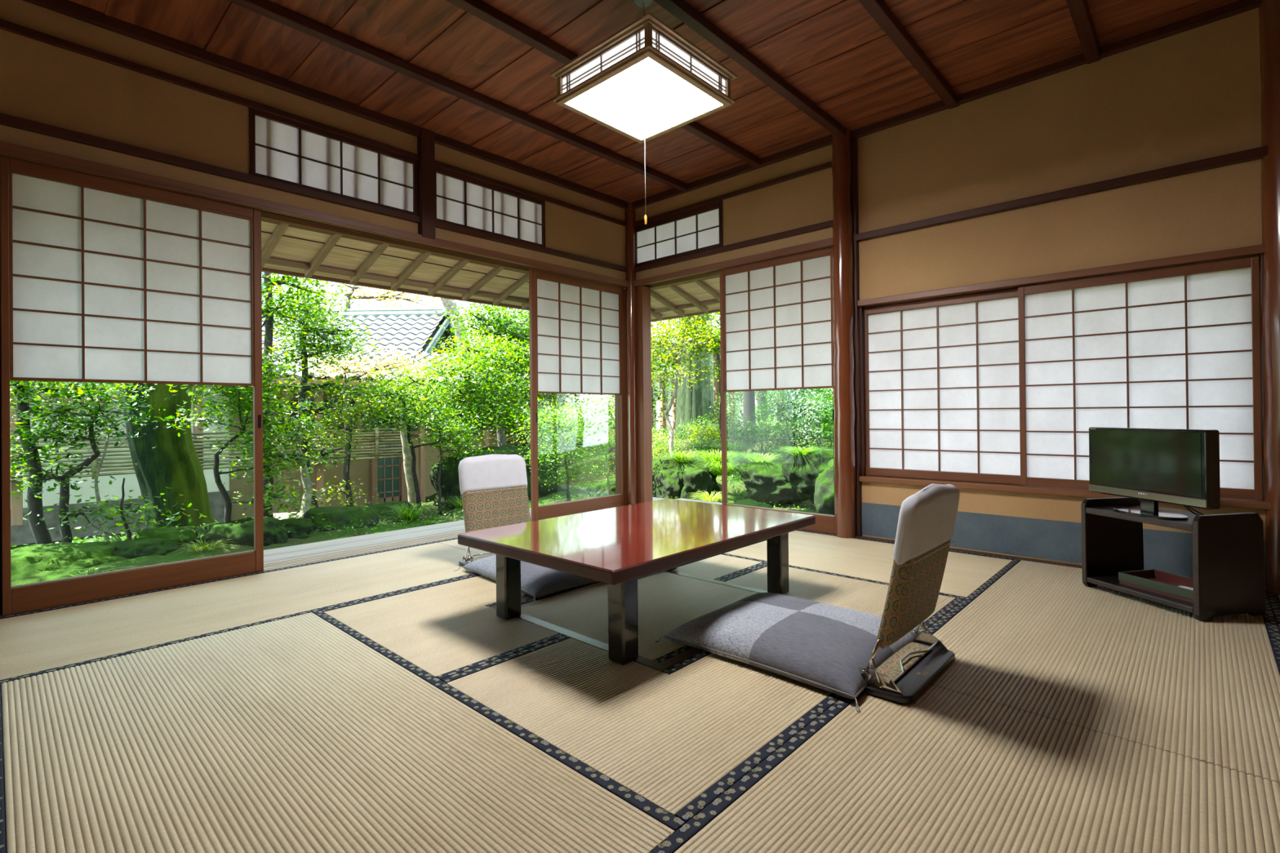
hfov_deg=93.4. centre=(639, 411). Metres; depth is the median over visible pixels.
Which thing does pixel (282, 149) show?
window
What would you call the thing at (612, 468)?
maple
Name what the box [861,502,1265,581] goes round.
wall panel
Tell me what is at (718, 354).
tree
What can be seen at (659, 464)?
rock
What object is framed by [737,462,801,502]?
rock
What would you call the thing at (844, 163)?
pillar
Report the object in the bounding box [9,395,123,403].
rail
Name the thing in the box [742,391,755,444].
tree
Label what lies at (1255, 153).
trim
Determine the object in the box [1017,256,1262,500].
window
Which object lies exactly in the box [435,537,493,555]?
mat
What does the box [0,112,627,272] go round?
trim
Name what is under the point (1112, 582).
shelf
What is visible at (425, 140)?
trim
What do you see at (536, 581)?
floor cushion
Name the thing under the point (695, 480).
rock
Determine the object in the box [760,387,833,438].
bush
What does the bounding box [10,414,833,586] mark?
bushes
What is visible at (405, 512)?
clump
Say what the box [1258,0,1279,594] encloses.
pillar
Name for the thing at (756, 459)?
clump
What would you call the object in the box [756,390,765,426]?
tree
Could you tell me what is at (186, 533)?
rock
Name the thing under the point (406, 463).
tree
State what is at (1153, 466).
television
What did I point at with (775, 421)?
bush
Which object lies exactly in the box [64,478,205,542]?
shrub
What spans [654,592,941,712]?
floor cushion
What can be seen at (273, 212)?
trim
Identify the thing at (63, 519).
tree
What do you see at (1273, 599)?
mat
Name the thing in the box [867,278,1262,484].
window
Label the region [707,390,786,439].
bush
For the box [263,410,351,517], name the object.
tree
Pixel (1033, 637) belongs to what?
mat
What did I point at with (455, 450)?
tree
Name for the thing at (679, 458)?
clump
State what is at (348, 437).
sapling
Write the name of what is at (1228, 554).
stand
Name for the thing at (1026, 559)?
baseboard strip
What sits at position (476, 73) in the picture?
ceiling
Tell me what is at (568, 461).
bush
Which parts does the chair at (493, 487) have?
board, crank rod, backrest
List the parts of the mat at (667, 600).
frame rail, frame rail, frame rail, frame rail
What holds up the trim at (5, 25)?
attached to the wall at (42, 82)
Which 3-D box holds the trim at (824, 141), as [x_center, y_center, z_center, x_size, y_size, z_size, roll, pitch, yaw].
[0.563,-1.657,4.261,1.710,0.049,0.045,-1,0,43]
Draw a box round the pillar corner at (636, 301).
[614,202,652,505]
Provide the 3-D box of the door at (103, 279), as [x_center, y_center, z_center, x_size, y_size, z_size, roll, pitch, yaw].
[-2.156,-0.103,2.637,0.032,1.768,0.878,-1,0,43]
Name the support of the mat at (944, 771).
on the floor
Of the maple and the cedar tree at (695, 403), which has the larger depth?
the cedar tree at (695, 403)
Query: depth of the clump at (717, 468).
7.85 m
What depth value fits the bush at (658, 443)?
10.86 m
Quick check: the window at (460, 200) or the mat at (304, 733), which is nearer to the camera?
the mat at (304, 733)
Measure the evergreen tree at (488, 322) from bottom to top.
3.579 m
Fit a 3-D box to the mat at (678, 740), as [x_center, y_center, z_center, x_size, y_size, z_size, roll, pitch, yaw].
[0.363,0.761,2.059,0.891,0.013,1.770,-1,0,43]
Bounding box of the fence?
[10,425,411,481]
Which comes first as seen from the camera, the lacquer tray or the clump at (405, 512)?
the lacquer tray
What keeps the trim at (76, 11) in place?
attached to the wall at (42, 82)
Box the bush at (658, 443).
[652,425,683,457]
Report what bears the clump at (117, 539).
on the bushes at (314, 536)
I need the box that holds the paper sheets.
[1177,586,1193,590]
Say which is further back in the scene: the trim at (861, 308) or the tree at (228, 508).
the tree at (228, 508)
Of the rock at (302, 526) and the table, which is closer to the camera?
the table
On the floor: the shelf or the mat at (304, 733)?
the mat at (304, 733)
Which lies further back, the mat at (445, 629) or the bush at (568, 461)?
the bush at (568, 461)
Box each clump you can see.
[60,566,123,578]
[84,531,145,542]
[165,538,240,553]
[380,502,436,522]
[440,494,462,508]
[653,449,703,462]
[683,448,751,467]
[685,458,750,475]
[687,491,732,502]
[698,440,764,453]
[729,451,786,462]
[765,445,832,455]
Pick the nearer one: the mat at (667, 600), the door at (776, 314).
the mat at (667, 600)
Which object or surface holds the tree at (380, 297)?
on the bushes at (314, 536)
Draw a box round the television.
[1088,426,1220,519]
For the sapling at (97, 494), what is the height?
1.157 m
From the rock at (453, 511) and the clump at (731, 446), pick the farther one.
the clump at (731, 446)
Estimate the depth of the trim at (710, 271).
4.30 m
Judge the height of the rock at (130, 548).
0.393 m
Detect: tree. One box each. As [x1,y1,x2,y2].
[9,367,315,400]
[9,380,157,544]
[10,380,183,542]
[119,344,333,523]
[221,271,351,517]
[262,273,394,506]
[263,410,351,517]
[280,346,441,506]
[302,278,486,335]
[322,360,500,508]
[342,377,435,503]
[365,286,487,452]
[391,403,502,515]
[403,320,559,452]
[435,302,578,446]
[453,299,586,408]
[462,302,586,443]
[470,321,592,446]
[484,358,608,467]
[503,394,615,501]
[576,320,714,444]
[650,311,720,457]
[663,313,816,431]
[675,315,715,440]
[679,311,730,461]
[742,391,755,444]
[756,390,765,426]
[799,388,833,426]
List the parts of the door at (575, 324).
rail, lattice frame, rail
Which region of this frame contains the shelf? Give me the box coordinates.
[1090,575,1193,606]
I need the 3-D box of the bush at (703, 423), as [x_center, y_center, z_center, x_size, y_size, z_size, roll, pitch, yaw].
[1.133,0.375,11.131,0.993,0.648,0.883,-1,0,16]
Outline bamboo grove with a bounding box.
[651,337,791,439]
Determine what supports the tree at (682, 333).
on the bushes at (314, 536)
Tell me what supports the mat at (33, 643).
on the floor
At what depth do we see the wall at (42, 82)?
2.72 m
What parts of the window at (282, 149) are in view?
rail, rail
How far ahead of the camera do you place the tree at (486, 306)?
16.13 m
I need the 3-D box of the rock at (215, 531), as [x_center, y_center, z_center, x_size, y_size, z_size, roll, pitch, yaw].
[-3.823,1.253,5.460,0.488,0.476,0.524,-1,0,43]
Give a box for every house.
[9,341,564,546]
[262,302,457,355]
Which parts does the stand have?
panel, rail, rail, panel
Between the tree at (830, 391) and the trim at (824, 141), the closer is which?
the trim at (824, 141)
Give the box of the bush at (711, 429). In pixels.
[681,418,742,456]
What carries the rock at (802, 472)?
on the bushes at (314, 536)
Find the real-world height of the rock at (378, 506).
0.626 m
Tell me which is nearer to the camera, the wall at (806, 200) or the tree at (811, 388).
the wall at (806, 200)
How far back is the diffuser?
2.41 m
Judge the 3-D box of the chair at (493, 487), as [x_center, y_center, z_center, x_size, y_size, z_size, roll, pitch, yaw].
[-0.637,0.496,3.035,0.412,0.544,0.468,0,0,-43]
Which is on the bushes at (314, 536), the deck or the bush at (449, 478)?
the bush at (449, 478)
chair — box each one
[457,453,531,565]
[858,483,959,704]
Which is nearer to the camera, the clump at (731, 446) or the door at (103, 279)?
the door at (103, 279)
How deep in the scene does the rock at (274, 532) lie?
5.44 m
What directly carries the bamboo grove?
on the bushes at (314, 536)
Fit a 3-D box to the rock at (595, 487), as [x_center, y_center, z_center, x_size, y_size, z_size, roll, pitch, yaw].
[-0.449,1.322,9.183,0.698,0.538,0.742,-1,0,11]
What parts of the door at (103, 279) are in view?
rail, lattice frame, rail, pull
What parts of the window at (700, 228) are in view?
rail, rail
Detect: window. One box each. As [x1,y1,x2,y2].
[248,106,417,215]
[435,165,545,246]
[635,200,723,266]
[864,288,1020,484]
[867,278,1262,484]
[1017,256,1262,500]
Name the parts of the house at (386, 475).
post, post, post, post, window post, door post, lattice door, window post, door post, post, post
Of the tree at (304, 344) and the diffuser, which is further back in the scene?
the tree at (304, 344)
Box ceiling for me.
[68,0,1268,202]
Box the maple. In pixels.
[568,394,615,495]
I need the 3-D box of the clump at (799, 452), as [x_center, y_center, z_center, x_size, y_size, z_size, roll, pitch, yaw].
[1.949,0.472,7.199,1.047,0.102,0.932,-1,0,43]
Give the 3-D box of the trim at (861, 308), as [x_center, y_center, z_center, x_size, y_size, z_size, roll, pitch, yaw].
[1.348,-0.122,3.677,0.053,1.030,0.080,-1,0,43]
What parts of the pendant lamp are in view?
corner post, frame, frame, pull cord, corner post, corner post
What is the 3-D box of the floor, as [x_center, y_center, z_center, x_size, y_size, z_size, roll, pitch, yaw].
[0.064,0.821,1.153,5.295,0.108,5.370,-1,0,43]
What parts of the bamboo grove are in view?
post, post, post, post, post, post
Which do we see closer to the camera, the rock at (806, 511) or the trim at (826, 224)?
the trim at (826, 224)
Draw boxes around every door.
[0,155,263,616]
[528,268,624,521]
[720,246,835,533]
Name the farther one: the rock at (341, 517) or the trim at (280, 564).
the rock at (341, 517)
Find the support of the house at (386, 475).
on the bushes at (314, 536)
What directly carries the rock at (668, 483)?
on the bushes at (314, 536)
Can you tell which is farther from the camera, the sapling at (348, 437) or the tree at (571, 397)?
the tree at (571, 397)
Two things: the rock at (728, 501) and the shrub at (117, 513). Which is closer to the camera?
the shrub at (117, 513)
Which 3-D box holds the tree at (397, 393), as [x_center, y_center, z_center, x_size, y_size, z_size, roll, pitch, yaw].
[-2.929,0.341,7.885,2.143,1.963,1.614,0,0,-32]
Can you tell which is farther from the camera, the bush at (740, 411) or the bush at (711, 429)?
the bush at (740, 411)
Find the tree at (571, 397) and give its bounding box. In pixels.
[484,358,608,467]
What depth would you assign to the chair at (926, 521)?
1.62 m
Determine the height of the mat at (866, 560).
0.013 m
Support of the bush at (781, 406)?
on the bushes at (314, 536)
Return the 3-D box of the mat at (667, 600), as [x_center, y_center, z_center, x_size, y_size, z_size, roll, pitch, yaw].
[0.039,0.766,2.386,0.890,0.013,0.890,-1,0,43]
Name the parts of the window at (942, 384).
rail, rail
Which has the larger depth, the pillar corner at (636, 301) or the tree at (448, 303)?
the tree at (448, 303)
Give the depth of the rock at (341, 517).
6.36 m
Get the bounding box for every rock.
[104,537,177,558]
[133,525,196,546]
[193,522,234,544]
[224,516,288,546]
[273,511,299,519]
[278,517,315,538]
[303,506,379,531]
[360,501,412,516]
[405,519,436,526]
[446,507,463,516]
[585,480,615,497]
[652,457,713,490]
[653,469,684,499]
[680,466,720,500]
[717,498,734,503]
[733,498,773,508]
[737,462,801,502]
[781,448,833,503]
[785,509,820,513]
[813,458,834,515]
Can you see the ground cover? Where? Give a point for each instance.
(741, 493)
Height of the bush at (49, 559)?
0.679 m
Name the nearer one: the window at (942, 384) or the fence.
the window at (942, 384)
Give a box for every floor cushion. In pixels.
[454,555,599,604]
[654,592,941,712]
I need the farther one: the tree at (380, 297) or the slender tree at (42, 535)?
the tree at (380, 297)
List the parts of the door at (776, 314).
rail, lattice frame, rail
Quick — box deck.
[263,497,722,563]
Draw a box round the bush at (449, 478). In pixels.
[429,444,565,509]
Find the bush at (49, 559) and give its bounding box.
[10,541,128,582]
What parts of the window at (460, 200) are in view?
rail, rail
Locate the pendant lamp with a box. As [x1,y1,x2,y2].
[550,0,737,224]
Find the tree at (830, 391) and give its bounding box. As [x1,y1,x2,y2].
[799,387,833,439]
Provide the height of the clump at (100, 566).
0.101 m
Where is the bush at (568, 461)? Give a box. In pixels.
[506,394,615,466]
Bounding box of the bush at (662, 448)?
[652,427,684,457]
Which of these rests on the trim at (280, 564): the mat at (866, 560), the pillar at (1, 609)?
the pillar at (1, 609)
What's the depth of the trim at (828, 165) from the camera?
4.11 m
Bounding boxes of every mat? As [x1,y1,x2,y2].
[0,542,484,684]
[0,609,685,852]
[320,554,767,679]
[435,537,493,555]
[440,563,964,822]
[489,569,768,671]
[648,684,1279,852]
[721,529,1013,599]
[923,559,1279,783]
[1266,593,1279,632]
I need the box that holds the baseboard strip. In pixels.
[856,536,1279,595]
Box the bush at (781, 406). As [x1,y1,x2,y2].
[749,388,833,449]
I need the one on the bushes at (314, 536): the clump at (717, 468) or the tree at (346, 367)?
the tree at (346, 367)
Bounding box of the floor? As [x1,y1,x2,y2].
[440,581,724,831]
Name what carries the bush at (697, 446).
on the bushes at (314, 536)
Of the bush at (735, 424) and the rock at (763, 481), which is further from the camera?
the bush at (735, 424)
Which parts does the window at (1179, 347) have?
rail, rail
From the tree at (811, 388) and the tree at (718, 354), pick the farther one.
the tree at (811, 388)
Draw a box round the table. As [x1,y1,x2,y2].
[457,498,815,665]
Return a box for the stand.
[1080,497,1266,621]
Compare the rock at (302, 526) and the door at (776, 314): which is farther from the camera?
the rock at (302, 526)
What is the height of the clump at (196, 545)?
0.102 m
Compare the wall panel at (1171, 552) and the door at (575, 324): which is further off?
the door at (575, 324)
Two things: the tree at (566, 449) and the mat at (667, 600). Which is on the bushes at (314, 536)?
the tree at (566, 449)
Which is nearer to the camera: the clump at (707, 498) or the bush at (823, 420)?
the clump at (707, 498)
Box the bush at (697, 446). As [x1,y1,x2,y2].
[680,435,721,459]
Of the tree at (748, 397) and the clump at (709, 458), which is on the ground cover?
the clump at (709, 458)
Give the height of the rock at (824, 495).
0.821 m
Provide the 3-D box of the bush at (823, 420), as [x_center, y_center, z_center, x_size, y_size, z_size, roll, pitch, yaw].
[2.676,0.211,8.868,1.178,1.258,1.231,0,0,-39]
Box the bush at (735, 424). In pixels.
[715,412,775,464]
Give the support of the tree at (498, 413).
on the bushes at (314, 536)
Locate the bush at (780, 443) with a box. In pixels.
[738,422,792,456]
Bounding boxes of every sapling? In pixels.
[43,417,157,542]
[290,393,417,506]
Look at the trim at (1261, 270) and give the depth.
2.49 m
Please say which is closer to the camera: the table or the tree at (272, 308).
the table
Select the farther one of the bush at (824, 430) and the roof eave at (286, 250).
the bush at (824, 430)
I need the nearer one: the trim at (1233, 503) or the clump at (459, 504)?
the trim at (1233, 503)
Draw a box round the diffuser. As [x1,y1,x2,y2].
[566,57,722,139]
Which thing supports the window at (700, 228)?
in the wall at (806, 200)
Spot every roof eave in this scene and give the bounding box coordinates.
[261,221,626,310]
[650,276,719,322]
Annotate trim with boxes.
[0,18,626,226]
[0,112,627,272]
[0,141,629,288]
[0,519,531,616]
[22,0,627,208]
[417,127,435,239]
[632,134,831,208]
[632,237,832,290]
[634,160,831,226]
[634,219,832,272]
[851,0,1262,137]
[852,145,1268,241]
[857,244,1266,307]
[859,306,866,475]
[859,475,1270,510]
[1259,253,1266,502]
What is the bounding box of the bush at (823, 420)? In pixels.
[781,387,833,449]
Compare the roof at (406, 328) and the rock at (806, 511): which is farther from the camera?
the roof at (406, 328)
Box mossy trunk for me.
[121,382,217,528]
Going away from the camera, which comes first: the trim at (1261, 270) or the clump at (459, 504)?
the trim at (1261, 270)
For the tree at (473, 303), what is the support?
on the bushes at (314, 536)
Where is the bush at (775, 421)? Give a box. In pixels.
[760,409,800,443]
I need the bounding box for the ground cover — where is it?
[10,437,824,546]
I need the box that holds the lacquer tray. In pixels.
[1118,568,1193,603]
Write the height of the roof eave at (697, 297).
0.238 m
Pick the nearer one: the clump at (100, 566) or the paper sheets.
the paper sheets
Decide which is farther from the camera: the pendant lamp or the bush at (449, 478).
the bush at (449, 478)
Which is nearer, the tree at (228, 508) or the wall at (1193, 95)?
the wall at (1193, 95)
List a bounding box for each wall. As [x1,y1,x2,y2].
[0,0,626,279]
[635,144,832,279]
[857,7,1265,564]
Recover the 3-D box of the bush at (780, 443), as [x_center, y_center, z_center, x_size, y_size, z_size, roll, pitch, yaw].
[2.074,0.479,10.067,0.917,0.596,0.899,-1,0,-11]
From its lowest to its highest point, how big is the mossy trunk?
7.608 m
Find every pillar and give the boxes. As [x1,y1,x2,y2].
[0,290,2,614]
[831,128,862,538]
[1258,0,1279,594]
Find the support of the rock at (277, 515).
on the bushes at (314, 536)
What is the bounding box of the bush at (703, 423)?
[674,413,719,447]
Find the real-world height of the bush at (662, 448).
0.827 m
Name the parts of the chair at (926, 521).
board, backrest, crank rod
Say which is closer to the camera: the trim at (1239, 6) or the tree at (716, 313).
the trim at (1239, 6)
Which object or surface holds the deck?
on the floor
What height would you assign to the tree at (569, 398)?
3.385 m
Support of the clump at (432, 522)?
on the bushes at (314, 536)
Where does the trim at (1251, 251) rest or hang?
attached to the wall at (1193, 95)
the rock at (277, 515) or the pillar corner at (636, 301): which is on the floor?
the pillar corner at (636, 301)
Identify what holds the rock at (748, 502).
on the bushes at (314, 536)
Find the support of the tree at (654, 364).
on the bushes at (314, 536)

